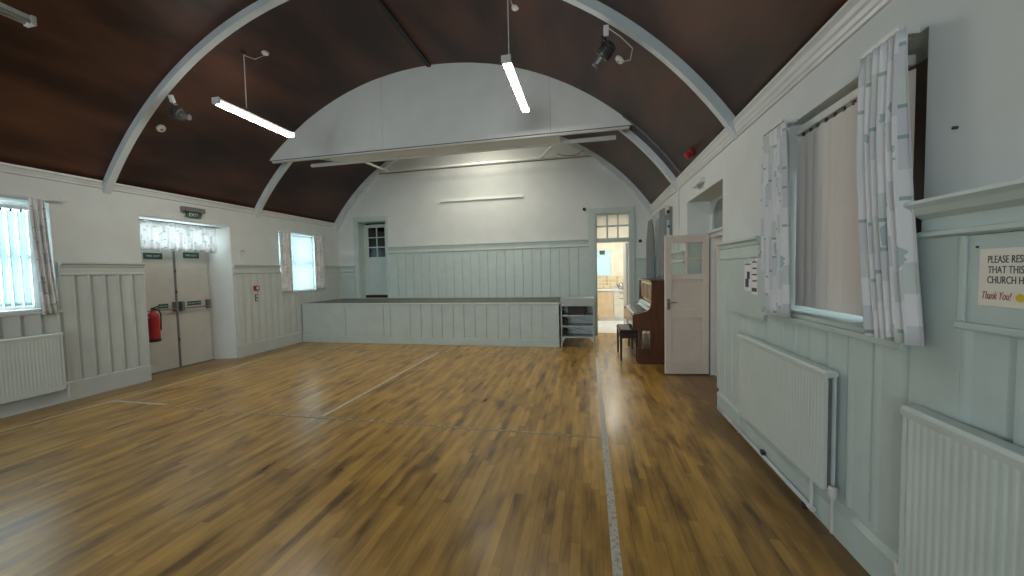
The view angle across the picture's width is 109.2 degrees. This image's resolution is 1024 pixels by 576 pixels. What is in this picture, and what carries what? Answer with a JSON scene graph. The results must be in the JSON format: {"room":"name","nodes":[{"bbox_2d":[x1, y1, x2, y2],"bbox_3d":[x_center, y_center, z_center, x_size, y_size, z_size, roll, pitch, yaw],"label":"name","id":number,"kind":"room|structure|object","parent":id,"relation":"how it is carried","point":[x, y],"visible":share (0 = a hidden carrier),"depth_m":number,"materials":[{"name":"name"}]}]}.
{"room":"community hall","nodes":[
{"label":"community hall","id":0,"kind":"room"},
{"bbox_2d":[0,172,338,358],"bbox_3d":[-6.000,0.041,3.583,0.400,3.050,12.940,-1,3,12],"label":"wall","id":1,"kind":"structure","parent":0,"point":[93,225],"depth_m":5.33,"materials":[{"name":"white paint"}]},
{"bbox_2d":[0,201,62,316],"bbox_3d":[-5.886,-0.332,3.852,0.370,1.335,1.350,-1,3,12],"label":"window","id":2,"kind":"structure","parent":1,"relation":"in","point":[36,308],"depth_m":4.45,"materials":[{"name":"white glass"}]},
{"bbox_2d":[0,204,32,307],"bbox_3d":[-5.964,-0.355,3.871,0.045,1.197,1.243,-1,3,12],"label":"vertical blind","id":3,"kind":"object","parent":2,"relation":"attached to","point":[11,215],"visible":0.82,"depth_m":4.30,"materials":[{"name":"white fabric"}]},
{"bbox_2d":[0,191,67,201],"bbox_3d":[-5.725,-1.051,3.838,0.058,0.030,1.460,-1,3,12],"label":"rail","id":4,"kind":"object","parent":1,"relation":"attached to","point":[7,193],"visible":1,"depth_m":4.26,"materials":[{"name":"white plastic"}]},
{"bbox_2d":[28,198,59,314],"bbox_3d":[-5.587,-0.364,4.349,0.061,1.370,0.186,-1,3,2],"label":"curtain","id":5,"kind":"object","parent":4,"relation":"hanging from","point":[43,261],"visible":1,"depth_m":4.33,"materials":[{"name":"fabric"}]},
{"bbox_2d":[0,332,70,403],"bbox_3d":[-5.649,0.980,3.864,0.088,0.813,1.339,-1,3,12],"label":"radiator","id":6,"kind":"object","parent":1,"relation":"attached to","point":[30,366],"visible":1,"depth_m":4.20,"materials":[{"name":"metal"}]},
{"bbox_2d":[0,332,302,417],"bbox_3d":[-5.929,1.383,2.772,0.045,0.240,11.250,-1,3,12],"label":"baseboard","id":7,"kind":"structure","parent":1,"relation":"attached to","point":[89,386],"depth_m":4.88,"materials":[{"name":"white paint"}]},
{"bbox_2d":[147,305,161,342],"bbox_3d":[-5.513,0.550,5.547,0.163,0.560,0.290,-1,3,12],"label":"fire extinguisher","id":8,"kind":"object","parent":1,"relation":"attached to","point":[154,320],"visible":0.92,"depth_m":5.56,"materials":[{"name":"red metal"}]},
{"bbox_2d":[0,162,334,226],"bbox_3d":[-5.844,-1.310,3.329,0.045,0.105,12.640,-1,3,12],"label":"trim","id":9,"kind":"structure","parent":1,"relation":"attached to","point":[4,167],"depth_m":5.29,"materials":[{"name":"white wood"}]},
{"bbox_2d":[0,272,341,381],"bbox_3d":[-5.802,0.567,3.415,0.048,1.335,12.640,-1,3,12],"label":"wall paneling","id":10,"kind":"structure","parent":1,"relation":"attached to","point":[103,321],"depth_m":5.05,"materials":[{"name":"white paint"}]},
{"bbox_2d":[141,249,214,374],"bbox_3d":[-5.612,0.328,6.064,0.130,2.030,1.280,-1,3,12],"label":"door","id":11,"kind":"structure","parent":1,"relation":"in","point":[174,280],"depth_m":6.13,"materials":[{"name":"beige paint"}]},
{"bbox_2d":[143,252,161,258],"bbox_3d":[-5.698,-0.508,5.773,0.005,0.100,0.260,-1,3,12],"label":"safety sign","id":12,"kind":"object","parent":11,"relation":"attached to","point":[145,255],"visible":1,"depth_m":5.77,"materials":[{"name":"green plastic"}]},
{"bbox_2d":[158,304,168,308],"bbox_3d":[-5.660,0.296,5.908,0.005,0.075,0.140,-1,3,12],"label":"safety sign","id":13,"kind":"object","parent":11,"relation":"attached to","point":[162,306],"visible":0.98,"depth_m":5.91,"materials":[{"name":"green plastic"}]},
{"bbox_2d":[183,252,198,258],"bbox_3d":[-5.582,-0.566,6.329,0.005,0.100,0.260,-1,3,12],"label":"safety sign","id":14,"kind":"object","parent":11,"relation":"attached to","point":[185,254],"visible":1,"depth_m":6.32,"materials":[{"name":"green plastic"}]},
{"bbox_2d":[187,300,200,305],"bbox_3d":[-5.562,0.263,6.372,0.005,0.075,0.230,-1,3,12],"label":"safety sign","id":15,"kind":"object","parent":11,"relation":"attached to","point":[189,303],"visible":1,"depth_m":6.36,"materials":[{"name":"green plastic"}]},
{"bbox_2d":[139,218,220,252],"bbox_3d":[-5.433,-0.832,5.989,0.040,0.465,1.318,-1,3,12],"label":"valance curtain","id":16,"kind":"object","parent":1,"relation":"hanging from","point":[154,235],"visible":0.94,"depth_m":5.92,"materials":[{"name":"fabric"}]},
{"bbox_2d":[180,206,205,218],"bbox_3d":[-5.263,-1.244,6.008,0.076,0.160,0.350,-1,3,12],"label":"exit light","id":17,"kind":"object","parent":1,"relation":"attached to","point":[190,211],"visible":1,"depth_m":5.99,"materials":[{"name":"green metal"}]},
{"bbox_2d":[57,262,339,275],"bbox_3d":[-5.805,-0.179,3.378,0.075,0.170,12.640,-1,3,12],"label":"trim","id":18,"kind":"structure","parent":1,"relation":"attached to","point":[64,268],"depth_m":5.05,"materials":[{"name":"white paint"}]},
{"bbox_2d":[278,230,326,293],"bbox_3d":[-4.919,-0.580,8.409,0.393,1.367,1.420,-1,3,12],"label":"window","id":19,"kind":"structure","parent":1,"relation":"in","point":[302,290],"depth_m":8.51,"materials":[{"name":"white wood"}]},
{"bbox_2d":[279,232,292,292],"bbox_3d":[-4.852,-0.550,7.819,0.069,1.290,0.311,-1,3,12],"label":"curtain","id":20,"kind":"object","parent":19,"relation":"hanging from","point":[285,237],"visible":1,"depth_m":7.80,"materials":[{"name":"fabric"}]},
{"bbox_2d":[278,235,314,288],"bbox_3d":[-5.034,-0.578,8.398,0.014,1.200,1.210,-1,3,12],"label":"window pane","id":21,"kind":"object","parent":19,"relation":"hanging from","point":[302,248],"visible":0.56,"depth_m":8.64,"materials":[{"name":"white glass"}]},
{"bbox_2d":[314,236,324,288],"bbox_3d":[-4.643,-0.610,8.790,0.062,1.270,0.341,-1,3,12],"label":"curtain","id":22,"kind":"object","parent":19,"relation":"hanging from","point":[318,241],"visible":1,"depth_m":8.76,"materials":[{"name":"fabric"}]},
{"bbox_2d":[0,0,847,229],"bbox_3d":[-2.089,-2.412,2.485,7.938,2.352,13.240,-1,3,12],"label":"ceiling","id":23,"kind":"structure","parent":0,"point":[85,90],"depth_m":4.56,"materials":[{"name":"brown paint"}]},
{"bbox_2d":[0,2,36,27],"bbox_3d":[-4.123,-2.573,2.407,0.104,0.867,1.230,-1,3,12],"label":"tube light","id":24,"kind":"object","parent":23,"relation":"hanging from","point":[28,21],"visible":1,"depth_m":2.94,"materials":[{"name":"white plastic"}]},
{"bbox_2d":[155,125,165,131],"bbox_3d":[-4.867,-2.213,5.042,0.096,0.095,0.110,-1,3,12],"label":"ceiling rose","id":25,"kind":"object","parent":23,"relation":"attached to","point":[160,128],"visible":1,"depth_m":5.02,"materials":[{"name":"white plastic"}]},
{"bbox_2d":[167,95,191,120],"bbox_3d":[-4.383,-2.360,4.773,0.253,0.306,0.197,0,3,22],"label":"spotlight","id":26,"kind":"object","parent":23,"relation":"attached to","point":[177,113],"visible":1,"depth_m":4.74,"materials":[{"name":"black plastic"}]},
{"bbox_2d":[212,51,295,137],"bbox_3d":[-3.539,-2.729,5.049,0.104,0.851,1.210,-1,3,12],"label":"tube light","id":27,"kind":"object","parent":23,"relation":"hanging from","point":[215,100],"visible":1,"depth_m":4.88,"materials":[{"name":"white plastic"}]},
{"bbox_2d":[244,50,268,59],"bbox_3d":[-3.465,-3.161,4.936,0.286,0.136,0.089,-3,3,-33],"label":"ceiling rose","id":28,"kind":"object","parent":23,"relation":"attached to","point":[265,53],"visible":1,"depth_m":4.96,"materials":[{"name":"white plastic"}]},
{"bbox_2d":[269,63,631,167],"bbox_3d":[-1.306,-3.013,6.238,6.418,1.331,0.461,-1,3,12],"label":"wall","id":29,"kind":"structure","parent":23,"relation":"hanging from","point":[446,108],"depth_m":6.00,"materials":[{"name":"grey paint"}]},
{"bbox_2d":[365,145,593,173],"bbox_3d":[-0.958,-2.616,7.351,5.120,0.420,1.883,-1,3,12],"label":"beam","id":30,"kind":"structure","parent":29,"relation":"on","point":[559,156],"depth_m":8.09,"materials":[{"name":"grey metal"}]},
{"bbox_2d":[510,0,518,10],"bbox_3d":[0.014,-3.256,4.141,0.090,0.062,0.326,-1,3,12],"label":"ceiling rose","id":31,"kind":"object","parent":23,"relation":"attached to","point":[514,7],"visible":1,"depth_m":4.23,"materials":[{"name":"white plastic"}]},
{"bbox_2d":[501,0,529,113],"bbox_3d":[0.059,-2.871,4.476,0.104,0.880,1.300,-1,3,12],"label":"tube light","id":32,"kind":"object","parent":23,"relation":"hanging from","point":[505,59],"visible":1,"depth_m":4.23,"materials":[{"name":"white plastic"}]},
{"bbox_2d":[592,24,632,68],"bbox_3d":[1.008,-2.424,3.645,0.400,0.359,0.198,-1,3,12],"label":"spotlight","id":33,"kind":"object","parent":23,"relation":"attached to","point":[605,51],"visible":1,"depth_m":3.61,"materials":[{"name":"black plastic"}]},
{"bbox_2d":[615,55,623,63],"bbox_3d":[1.232,-2.606,4.152,0.100,0.090,0.110,-1,3,12],"label":"ceiling rose","id":34,"kind":"object","parent":23,"relation":"attached to","point":[618,58],"visible":0.85,"depth_m":4.12,"materials":[{"name":"white plastic"}]},
{"bbox_2d":[684,148,694,158],"bbox_3d":[2.222,-1.683,4.553,0.132,0.137,0.114,-1,3,12],"label":"fire alarm","id":35,"kind":"object","parent":23,"relation":"attached to","point":[689,153],"visible":1,"depth_m":4.52,"materials":[{"name":"red plastic"}]},
{"bbox_2d":[0,321,870,575],"bbox_3d":[-1.400,1.407,3.971,9.209,0.124,16.050,-1,3,12],"label":"floor","id":36,"kind":"structure","parent":0,"point":[111,488],"depth_m":2.71,"materials":[{"name":"brown wood"}]},
{"bbox_2d":[113,400,165,404],"bbox_3d":[-4.534,1.395,4.429,0.830,0.002,0.035,-1,3,12],"label":"tape","id":37,"kind":"object","parent":36,"relation":"on","point":[115,400],"visible":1,"depth_m":4.43,"materials":[{"name":"white plastic"}]},
{"bbox_2d":[0,349,298,431],"bbox_3d":[-5.298,1.482,2.905,0.035,0.002,9.360,-1,3,12],"label":"tape","id":38,"kind":"object","parent":36,"relation":"on","point":[298,349],"visible":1,"depth_m":4.63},
{"bbox_2d":[322,352,438,416],"bbox_3d":[-1.702,1.290,5.364,0.040,0.002,3.060,-1,3,12],"label":"tape","id":39,"kind":"object","parent":36,"relation":"on","point":[340,406],"visible":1,"depth_m":4.78,"materials":[{"name":"white plastic"}]},
{"bbox_2d":[164,406,601,437],"bbox_3d":[-1.645,1.363,3.760,5.000,0.002,0.035,-1,3,12],"label":"tape","id":40,"kind":"object","parent":36,"relation":"on","point":[164,406],"visible":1,"depth_m":3.67,"materials":[{"name":"grey plastic"}]},
{"bbox_2d":[301,297,560,346],"bbox_3d":[-1.770,0.718,8.321,5.801,0.877,1.407,-1,3,12],"label":"stage","id":41,"kind":"object","parent":36,"relation":"on","point":[518,321],"visible":0.91,"depth_m":7.62,"materials":[{"name":"blue paint"}]},
{"bbox_2d":[302,348,597,356],"bbox_3d":[-1.422,1.214,6.892,5.950,0.002,0.035,-1,3,12],"label":"tape","id":42,"kind":"object","parent":36,"relation":"on","point":[302,348],"visible":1,"depth_m":6.82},
{"bbox_2d":[560,297,594,347],"bbox_3d":[1.304,0.664,7.213,0.645,0.952,0.440,-1,3,12],"label":"shelf unit","id":43,"kind":"object","parent":36,"relation":"on","point":[578,326],"visible":0.95,"depth_m":7.18,"materials":[{"name":"blue paint"}]},
{"bbox_2d":[568,306,585,314],"bbox_3d":[1.281,0.435,7.181,0.350,0.157,0.290,-1,3,12],"label":"storage box","id":44,"kind":"object","parent":43,"relation":"on","point":[572,310],"visible":0.91,"depth_m":7.05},
{"bbox_2d":[597,291,613,320],"bbox_3d":[2.688,0.510,10.838,0.615,0.855,0.600,-1,3,12],"label":"base cabinet","id":45,"kind":"object","parent":36,"relation":"on","point":[605,300],"visible":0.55,"depth_m":10.53,"materials":[{"name":"beige wood"}]},
{"bbox_2d":[595,358,622,575],"bbox_3d":[0.491,1.414,1.646,0.050,0.002,9.280,-1,3,12],"label":"tape","id":46,"kind":"object","parent":36,"relation":"on","point":[617,569],"visible":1,"depth_m":2.42,"materials":[{"name":"grey plastic"}]},
{"bbox_2d":[613,291,628,320],"bbox_3d":[3.195,0.504,10.721,0.415,0.855,0.620,-1,3,12],"label":"base cabinet","id":47,"kind":"object","parent":36,"relation":"on","point":[617,295],"visible":0.59,"depth_m":10.46,"materials":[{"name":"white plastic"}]},
{"bbox_2d":[616,324,637,360],"bbox_3d":[1.966,0.917,6.222,0.303,0.510,0.696,-1,3,12],"label":"stool","id":48,"kind":"object","parent":36,"relation":"on","point":[623,330],"visible":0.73,"depth_m":5.92,"materials":[{"name":"brown wood"}]},
{"bbox_2d":[617,324,637,331],"bbox_3d":[1.960,0.677,6.211,0.277,0.030,0.670,-1,3,12],"label":"cushion","id":49,"kind":"object","parent":48,"relation":"on","point":[621,327],"depth_m":6.04,"materials":[{"name":"black leather"}]},
{"bbox_2d":[624,278,664,364],"bbox_3d":[2.349,0.502,6.336,0.633,1.310,1.424,-1,3,12],"label":"upright piano","id":50,"kind":"object","parent":36,"relation":"on","point":[646,316],"visible":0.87,"depth_m":5.69,"materials":[{"name":"brown wood"}]},
{"bbox_3d":[2.074,0.518,10.967,0.630,0.855,0.600,-1,3,12],"label":"cabinet","id":51,"kind":"object","parent":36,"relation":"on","visible":0},
{"bbox_2d":[597,289,622,290],"bbox_3d":[2.871,0.060,10.774,2.320,0.038,0.635,-1,3,12],"label":"countertop","id":52,"kind":"structure","parent":51,"relation":"on","point":[597,289],"depth_m":10.53,"materials":[{"name":"white laminate"}]},
{"bbox_2d":[337,144,650,302],"bbox_3d":[-0.664,-1.334,9.192,7.764,5.046,0.950,-1,3,12],"label":"wall","id":53,"kind":"structure","parent":0,"point":[556,193],"depth_m":8.63,"materials":[{"name":"white paint"}]},
{"bbox_2d":[353,216,389,298],"bbox_3d":[-3.578,-0.784,9.488,0.970,2.093,0.320,-1,3,12],"label":"door","id":54,"kind":"structure","parent":53,"relation":"in","point":[370,241],"depth_m":9.57,"materials":[{"name":"green paint"}]},
{"bbox_2d":[440,194,522,201],"bbox_3d":[-0.744,-2.138,8.657,2.050,0.075,0.051,-1,3,12],"label":"batten","id":55,"kind":"object","parent":53,"relation":"attached to","point":[513,195],"visible":1,"depth_m":8.65,"materials":[{"name":"grey paint"}]},
{"bbox_2d":[387,239,587,253],"bbox_3d":[-0.716,-0.984,8.706,4.958,0.175,0.060,-1,3,12],"label":"trim","id":56,"kind":"structure","parent":53,"relation":"attached to","point":[577,242],"depth_m":8.65,"materials":[{"name":"green paint"}]},
{"bbox_2d":[390,247,588,297],"bbox_3d":[-0.677,-0.338,8.752,4.920,1.142,0.018,-1,3,12],"label":"wall paneling","id":57,"kind":"structure","parent":53,"relation":"attached to","point":[537,272],"depth_m":8.71,"materials":[{"name":"green paint"}]},
{"bbox_2d":[340,258,645,301],"bbox_3d":[-0.722,0.127,8.764,7.694,1.500,0.060,-1,3,12],"label":"trim","id":58,"kind":"structure","parent":53,"relation":"attached to","point":[348,285],"depth_m":9.48,"materials":[{"name":"green paint"}]},
{"bbox_2d":[588,206,634,335],"bbox_3d":[2.240,-0.358,8.224,1.005,2.860,0.208,-1,3,12],"label":"door","id":59,"kind":"structure","parent":53,"relation":"in","point":[616,225],"depth_m":8.13,"materials":[{"name":"green paint"}]},
{"bbox_2d":[622,243,627,323],"bbox_3d":[2.680,-0.003,8.660,0.086,2.070,0.750,-1,3,12],"label":"door leaf","id":60,"kind":"structure","parent":59,"relation":"attached to","point":[625,246],"depth_m":8.47,"materials":[{"name":"wood"}]},
{"bbox_2d":[597,242,627,288],"bbox_3d":[2.768,-0.388,9.778,3.400,2.746,2.810,-1,3,12],"label":"wall","id":61,"kind":"structure","parent":0,"point":[603,282],"depth_m":11.03,"materials":[{"name":"beige paint"}]},
{"bbox_2d":[597,249,611,275],"bbox_3d":[2.769,-0.768,11.114,0.520,0.810,0.060,-1,3,12],"label":"window","id":62,"kind":"structure","parent":61,"relation":"in","point":[604,264],"depth_m":11.10,"materials":[{"name":"white glass"}]},
{"bbox_2d":[597,276,622,287],"bbox_3d":[3.041,-0.176,11.060,3.198,0.360,0.011,-1,3,12],"label":"backsplash","id":63,"kind":"structure","parent":61,"relation":"attached to","point":[602,281],"depth_m":11.07,"materials":[{"name":"tile"}]},
{"bbox_2d":[651,0,1023,309],"bbox_3d":[2.003,-0.056,1.899,0.430,3.050,12.940,-1,3,12],"label":"wall","id":64,"kind":"structure","parent":0,"point":[974,49],"depth_m":1.45,"materials":[{"name":"white paint"}]},
{"bbox_2d":[650,205,670,218],"bbox_3d":[2.733,-1.399,6.752,0.108,0.030,1.500,-1,3,12],"label":"rail","id":65,"kind":"object","parent":64,"relation":"attached to","point":[658,211],"visible":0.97,"depth_m":6.54,"materials":[{"name":"white plastic"}]},
{"bbox_2d":[646,219,654,277],"bbox_3d":[2.794,-0.690,7.333,0.130,1.340,0.350,-1,3,6],"label":"curtain","id":66,"kind":"object","parent":65,"relation":"hanging from","point":[650,241],"visible":0.88,"depth_m":7.23,"materials":[{"name":"grey fabric"}]},
{"bbox_2d":[658,208,665,276],"bbox_3d":[2.590,-0.765,6.252,0.104,1.160,0.322,-1,3,12],"label":"curtain","id":67,"kind":"object","parent":65,"relation":"hanging from","point":[662,221],"visible":0.82,"depth_m":6.23,"materials":[{"name":"grey fabric"}]},
{"bbox_2d":[666,206,672,234],"bbox_3d":[2.585,-1.098,5.970,0.086,0.470,0.058,-1,3,12],"label":"wall bracket","id":68,"kind":"object","parent":64,"relation":"attached to","point":[670,226],"visible":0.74,"depth_m":5.95,"materials":[{"name":"grey metal"}]},
{"bbox_2d":[678,189,678,250],"bbox_3d":[2.535,-0.276,5.541,0.020,2.430,0.020,-1,3,12],"label":"vertical pipe","id":69,"kind":"object","parent":64,"relation":"attached to","point":[678,189],"visible":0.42,"depth_m":5.49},
{"bbox_2d":[692,177,704,187],"bbox_3d":[2.262,-1.277,4.422,0.077,0.076,0.260,-1,3,12],"label":"emergency light","id":70,"kind":"object","parent":64,"relation":"attached to","point":[701,180],"visible":1,"depth_m":4.33,"materials":[{"name":"white plastic"}]},
{"bbox_2d":[655,236,760,264],"bbox_3d":[1.723,-0.271,1.794,0.075,0.170,12.640,-1,3,12],"label":"trim","id":71,"kind":"structure","parent":64,"relation":"attached to","point":[749,247],"depth_m":3.25,"materials":[{"name":"green paint"}]},
{"bbox_2d":[707,194,722,375],"bbox_3d":[2.638,0.041,4.375,0.140,2.400,1.370,-1,3,12],"label":"door","id":72,"kind":"structure","parent":64,"relation":"in","point":[715,233],"depth_m":4.97,"materials":[{"name":"paint"}]},
{"bbox_2d":[664,234,708,373],"bbox_3d":[2.427,0.236,5.030,0.598,1.930,0.093,-1,3,4],"label":"open door leaf","id":73,"kind":"structure","parent":72,"relation":"attached to","point":[686,296],"depth_m":5.04,"materials":[{"name":"paint"}]},
{"bbox_2d":[728,258,766,320],"bbox_3d":[1.979,-0.009,3.088,0.028,0.477,0.710,-1,3,12],"label":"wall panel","id":74,"kind":"object","parent":64,"relation":"attached to","point":[740,301],"visible":0.77,"depth_m":3.13,"materials":[{"name":"green paint"}]},
{"bbox_2d":[744,261,750,290],"bbox_3d":[1.950,-0.099,3.015,0.008,0.245,0.125,-1,3,12],"label":"paper notice","id":75,"kind":"object","parent":74,"relation":"attached to","point":[747,272],"visible":1,"depth_m":3.02,"materials":[{"name":"white paper"}]},
{"bbox_2d":[745,264,749,286],"bbox_3d":[1.952,-0.104,3.015,0.001,0.195,0.105,-1,3,12],"label":"print","id":76,"kind":"object","parent":75,"relation":"attached to","point":[747,266],"depth_m":3.02},
{"bbox_2d":[751,259,757,294],"bbox_3d":[1.925,-0.090,2.893,0.008,0.280,0.105,-1,3,12],"label":"paper notice","id":77,"kind":"object","parent":74,"relation":"attached to","point":[754,272],"visible":1,"depth_m":2.89,"materials":[{"name":"white paper"}]},
{"bbox_2d":[752,261,756,291],"bbox_3d":[1.927,-0.091,2.893,0.001,0.242,0.089,-1,3,12],"label":"print","id":78,"kind":"object","parent":77,"relation":"attached to","point":[754,263],"depth_m":2.89},
{"bbox_2d":[717,407,816,511],"bbox_3d":[1.958,1.195,2.959,0.035,0.255,1.630,-1,3,12],"label":"pipe","id":79,"kind":"object","parent":64,"relation":"attached to","point":[805,503],"visible":0.92,"depth_m":2.45,"materials":[{"name":"metal"}]},
{"bbox_2d":[650,0,891,212],"bbox_3d":[1.710,-1.377,1.740,0.052,0.155,12.640,-1,3,12],"label":"trim","id":80,"kind":"structure","parent":64,"relation":"attached to","point":[853,15],"depth_m":2.36,"materials":[{"name":"white wood"}]},
{"bbox_2d":[736,333,838,533],"bbox_3d":[1.856,0.854,2.549,0.088,0.878,1.279,-1,3,12],"label":"radiator","id":81,"kind":"object","parent":64,"relation":"attached to","point":[790,398],"visible":1,"depth_m":2.28,"materials":[{"name":"metal"}]},
{"bbox_2d":[827,380,832,484],"bbox_3d":[1.726,0.789,1.984,0.025,0.585,0.004,-1,3,12],"label":"grille","id":82,"kind":"object","parent":81,"relation":"attached to","point":[829,382],"depth_m":1.98,"materials":[{"name":"grey metal"}]},
{"bbox_2d":[717,389,898,575],"bbox_3d":[1.768,1.257,1.862,0.050,0.240,12.640,-1,3,12],"label":"baseboard","id":83,"kind":"structure","parent":64,"relation":"attached to","point":[875,554],"depth_m":1.98,"materials":[{"name":"green paint"}]},
{"bbox_2d":[655,257,1023,547],"bbox_3d":[1.752,0.476,1.825,0.048,1.335,12.640,-1,3,12],"label":"wall paneling","id":84,"kind":"structure","parent":64,"relation":"attached to","point":[873,378],"depth_m":1.71,"materials":[{"name":"green paint"}]},
{"bbox_2d":[756,25,927,349],"bbox_3d":[1.928,-0.442,2.141,0.408,1.342,1.380,-1,3,12],"label":"window","id":85,"kind":"structure","parent":64,"relation":"in","point":[844,324],"depth_m":1.75,"materials":[{"name":"white wood"}]},
{"bbox_2d":[761,121,790,316],"bbox_3d":[1.797,-0.452,2.490,0.065,1.265,0.352,-1,3,13],"label":"curtain","id":86,"kind":"object","parent":85,"relation":"hanging from","point":[775,227],"visible":1,"depth_m":2.47,"materials":[{"name":"fabric"}]},
{"bbox_2d":[795,54,915,315],"bbox_3d":[1.869,-0.458,2.061,0.040,1.197,0.882,-1,3,12],"label":"vertical blind","id":87,"kind":"object","parent":85,"relation":"attached to","point":[827,272],"visible":0.62,"depth_m":2.15,"materials":[{"name":"white fabric"}]},
{"bbox_2d":[856,26,925,346],"bbox_3d":[1.598,-0.414,1.544,0.074,1.265,0.347,-1,3,12],"label":"curtain","id":88,"kind":"object","parent":85,"relation":"hanging from","point":[888,250],"visible":1,"depth_m":1.52,"materials":[{"name":"fabric"}]},
{"bbox_2d":[908,235,968,420],"bbox_3d":[1.668,0.481,1.424,0.047,1.365,0.210,-1,3,12],"label":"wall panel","id":89,"kind":"structure","parent":64,"relation":"attached to","point":[934,368],"depth_m":1.39,"materials":[{"name":"green paint"}]},
{"bbox_2d":[894,405,1023,575],"bbox_3d":[1.505,0.938,0.901,0.098,0.878,1.284,-1,3,12],"label":"radiator","id":90,"kind":"object","parent":64,"relation":"attached to","point":[962,485],"visible":1,"depth_m":1.26,"materials":[{"name":"metal"}]},
{"bbox_2d":[903,178,1023,238],"bbox_3d":[1.488,-0.234,0.783,0.118,0.146,1.365,-1,3,12],"label":"trim","id":91,"kind":"structure","parent":64,"relation":"attached to","point":[995,208],"depth_m":1.23,"materials":[{"name":"green paint"}]},
{"bbox_2d":[953,231,1023,338],"bbox_3d":[1.516,0.004,0.807,0.075,0.328,1.000,-1,3,12],"label":"sign board","id":92,"kind":"object","parent":64,"relation":"attached to","point":[972,316],"visible":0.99,"depth_m":1.24,"materials":[{"name":"green paint"}]},
{"bbox_2d":[978,247,1023,308],"bbox_3d":[1.567,-0.032,1.136,0.004,0.190,0.207,-1,3,12],"label":"wall sign","id":93,"kind":"object","parent":92,"relation":"attached to","point":[1001,270],"visible":1,"depth_m":1.17,"materials":[{"name":"beige paper"}]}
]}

